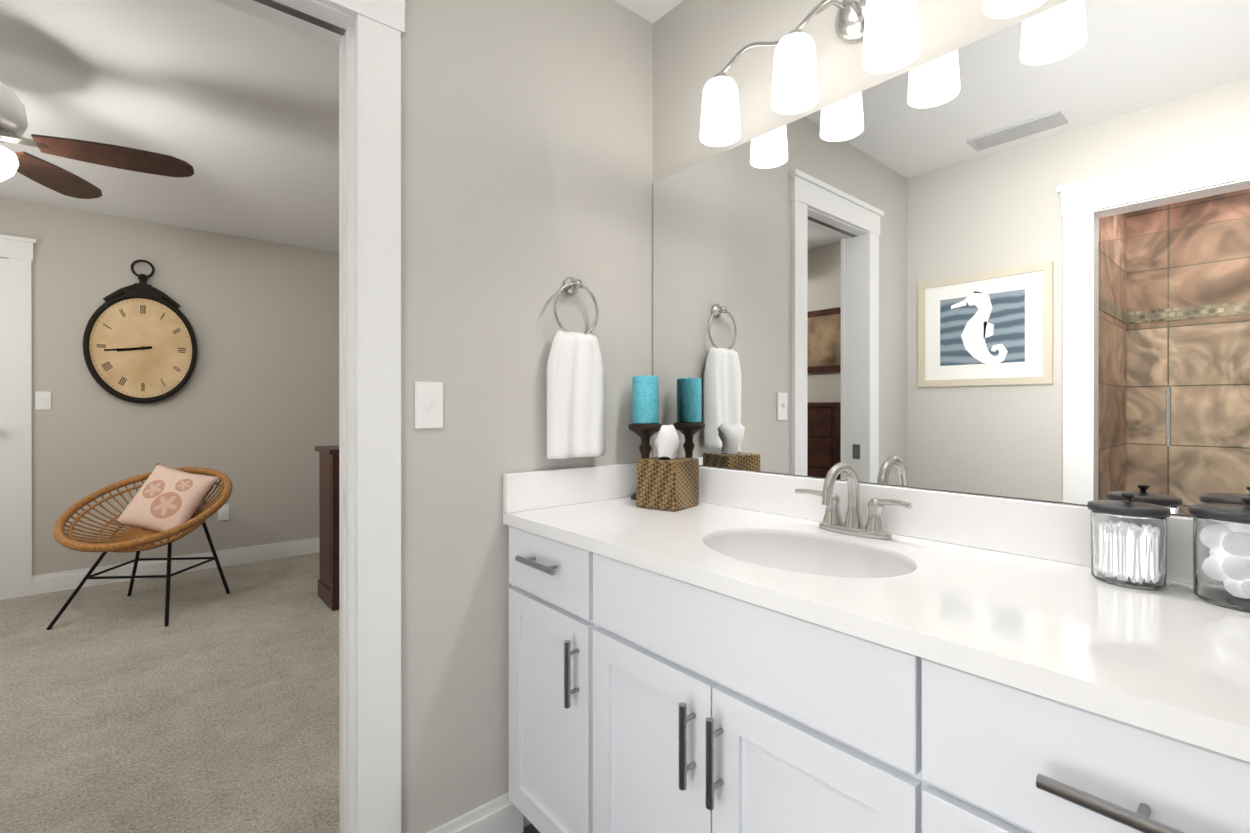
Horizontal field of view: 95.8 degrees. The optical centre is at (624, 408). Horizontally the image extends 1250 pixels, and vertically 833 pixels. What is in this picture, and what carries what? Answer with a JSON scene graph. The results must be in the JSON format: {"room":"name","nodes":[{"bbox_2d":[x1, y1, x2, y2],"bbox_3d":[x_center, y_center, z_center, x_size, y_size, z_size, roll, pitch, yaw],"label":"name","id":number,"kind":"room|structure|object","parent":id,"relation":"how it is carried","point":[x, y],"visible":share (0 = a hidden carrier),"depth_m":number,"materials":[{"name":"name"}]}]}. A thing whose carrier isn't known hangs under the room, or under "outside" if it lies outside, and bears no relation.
{"room":"bathroom","nodes":[
{"label":"bathroom","id":0,"kind":"room"},
{"bbox_2d":[0,197,338,575],"bbox_3d":[-3.190,-0.063,4.022,3.640,2.440,0.120,0,0,-41],"label":"wall","id":1,"kind":"structure","parent":0,"point":[250,409],"depth_m":4.05,"materials":[{"name":"grey paint"}]},
{"bbox_2d":[0,234,36,599],"bbox_3d":[-4.014,0.054,3.170,0.984,2.207,0.102,0,0,-41],"label":"door frame","id":2,"kind":"structure","parent":1,"relation":"attached to","point":[16,424],"depth_m":3.46,"materials":[{"name":"white wood"}]},
{"bbox_2d":[35,391,50,409],"bbox_3d":[-3.646,-0.049,3.539,0.070,0.115,0.017,0,0,-41],"label":"bedroom light switch","id":3,"kind":"object","parent":1,"relation":"attached to","point":[42,400],"visible":1,"depth_m":3.54,"materials":[{"name":"white plastic"}]},
{"bbox_2d":[83,259,197,403],"bbox_3d":[-3.269,-0.522,3.831,0.590,0.978,0.062,0,0,-41],"label":"clock","id":4,"kind":"object","parent":1,"relation":"attached to","point":[139,343],"visible":0.98,"depth_m":3.81,"materials":[{"name":"black"}]},
{"bbox_2d":[32,537,318,594],"bbox_3d":[-2.786,1.098,4.281,2.370,0.118,0.015,0,0,-41],"label":"baseboard","id":5,"kind":"structure","parent":1,"relation":"attached to","point":[65,580],"depth_m":3.96,"materials":[{"name":"white wood"}]},
{"bbox_2d":[218,504,228,520],"bbox_3d":[-2.946,0.763,4.146,0.070,0.115,0.008,0,0,-41],"label":"outlet","id":6,"kind":"object","parent":1,"relation":"attached to","point":[223,512],"visible":0.85,"depth_m":4.14,"materials":[{"name":"white plastic"}]},
{"bbox_2d":[0,552,339,832],"bbox_3d":[-2.006,1.209,2.641,3.640,0.100,3.760,0,0,-41],"label":"floor","id":7,"kind":"structure","parent":0,"point":[213,706],"depth_m":2.20,"materials":[{"name":"beige carpet"}]},
{"bbox_2d":[47,463,232,629],"bbox_3d":[-2.748,0.750,3.248,0.804,0.822,0.791,0,0,-41],"label":"rattan chair","id":8,"kind":"object","parent":7,"relation":"on","point":[165,503],"visible":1,"depth_m":3.33,"materials":[{"name":"brown wicker"}]},
{"bbox_2d":[315,445,338,610],"bbox_3d":[-1.391,0.695,3.687,1.055,0.925,0.390,0,0,-41],"label":"dresser","id":9,"kind":"object","parent":7,"relation":"on","point":[328,587],"visible":0.06,"depth_m":3.30,"materials":[{"name":"brown wood"}]},
{"bbox_2d":[0,0,683,252],"bbox_3d":[-1.166,-1.330,1.659,3.640,0.100,6.340,0,0,-41],"label":"ceiling","id":10,"kind":"structure","parent":0,"point":[237,110],"depth_m":2.40,"materials":[{"name":"white paint"}]},
{"bbox_2d":[0,81,193,198],"bbox_3d":[-2.260,-1.038,1.959,1.214,0.482,1.208,0,0,-41],"label":"fan","id":11,"kind":"object","parent":10,"relation":"hanging from","point":[14,125],"visible":1,"depth_m":2.16,"materials":[{"name":"brown wood"}]},
{"bbox_2d":[401,0,652,832],"bbox_3d":[-0.016,-0.061,1.869,1.620,2.440,0.120,0,0,-41],"label":"wall","id":12,"kind":"structure","parent":0,"point":[526,158],"depth_m":1.50,"materials":[{"name":"grey paint"}]},
{"bbox_2d":[415,381,442,428],"bbox_3d":[-0.477,-0.008,1.382,0.070,0.115,0.017,0,0,-41],"label":"bathroom light switch","id":13,"kind":"object","parent":12,"relation":"attached to","point":[428,405],"visible":1,"depth_m":1.38,"materials":[{"name":"white plastic"}]},
{"bbox_2d":[427,792,522,832],"bbox_3d":[-0.406,1.101,1.446,0.325,0.118,0.015,0,0,-41],"label":"baseboard","id":14,"kind":"structure","parent":12,"relation":"attached to","point":[502,814],"depth_m":1.49,"materials":[{"name":"white wood"}]},
{"bbox_2d":[547,277,603,458],"bbox_3d":[-0.140,-0.123,1.637,0.200,0.526,0.066,0,0,-41],"label":"towel ring","id":15,"kind":"object","parent":12,"relation":"attached to","point":[575,396],"visible":1,"depth_m":1.62,"materials":[{"name":"white fabric"}]},
{"bbox_2d":[523,823,539,832],"bbox_3d":[0.144,1.211,0.308,2.210,0.100,2.580,0,0,-41],"label":"floor","id":16,"kind":"structure","parent":0,"point":[530,828],"depth_m":1.56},
{"bbox_2d":[503,462,1249,832],"bbox_3d":[0.440,0.639,1.026,0.583,1.043,1.750,0,0,-41],"label":"bathroom vanity","id":17,"kind":"object","parent":16,"relation":"on","point":[743,652],"visible":1,"depth_m":0.90,"materials":[{"name":"white wood"}]},
{"bbox_2d":[628,375,661,499],"bbox_3d":[0.063,0.087,1.752,0.108,0.382,0.108,0,0,-41],"label":"candle holder","id":18,"kind":"object","parent":17,"relation":"on","point":[645,425],"visible":0.65,"depth_m":1.72,"materials":[{"name":"teal wax"}]},
{"bbox_2d":[636,425,698,511],"bbox_3d":[0.122,0.163,1.616,0.132,0.232,0.132,0,0,37],"label":"tissue box","id":19,"kind":"object","parent":17,"relation":"on","point":[667,478],"visible":1,"depth_m":1.57,"materials":[{"name":"brown wicker"}]},
{"bbox_2d":[1087,493,1170,589],"bbox_3d":[0.812,0.208,0.912,0.102,0.143,0.102,0,0,-41],"label":"jar","id":20,"kind":"object","parent":17,"relation":"on","point":[1128,543],"visible":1,"depth_m":0.88,"materials":[{"name":"clear glass"}]},
{"bbox_2d":[1188,497,1249,612],"bbox_3d":[0.893,0.203,0.808,0.124,0.153,0.124,0,0,-41],"label":"jar","id":21,"kind":"object","parent":17,"relation":"on","point":[1221,554],"visible":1,"depth_m":0.80,"materials":[{"name":"clear glass"}]},
{"bbox_2d":[653,0,1249,516],"bbox_3d":[0.954,-0.060,0.962,0.128,2.440,2.520,0,0,-41],"label":"vanity mirror","id":22,"kind":"object","parent":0,"point":[1013,260],"depth_m":1.15,"materials":[{"name":"clear glass"}]},
{"bbox_2d":[700,0,1046,146],"bbox_3d":[0.498,-0.865,1.274,0.169,0.280,0.786,0,0,-41],"label":"sconce","id":23,"kind":"object","parent":22,"relation":"attached to","point":[886,32],"visible":1,"depth_m":1.30,"materials":[{"name":"white glass"}]},
{"bbox_3d":[-0.866,-1.090,1.139,0.620,0.380,0.120,0,0,-41],"label":"wall","id":24,"kind":"structure","parent":0,"visible":0},
{"bbox_2d":[254,0,345,35],"bbox_3d":[-0.863,-0.310,1.136,0.580,1.140,0.040,0,0,-41],"label":"door track","id":25,"kind":"object","parent":24,"relation":"attached to","point":[303,16],"depth_m":1.27,"materials":[{"name":"silver metal"}]},
{"bbox_2d":[214,0,404,832],"bbox_3d":[-0.866,0.077,1.140,0.804,2.167,0.188,0,0,-41],"label":"door frame","id":26,"kind":"structure","parent":24,"relation":"attached to","point":[368,43],"depth_m":1.30,"materials":[{"name":"white wood"}]}
]}

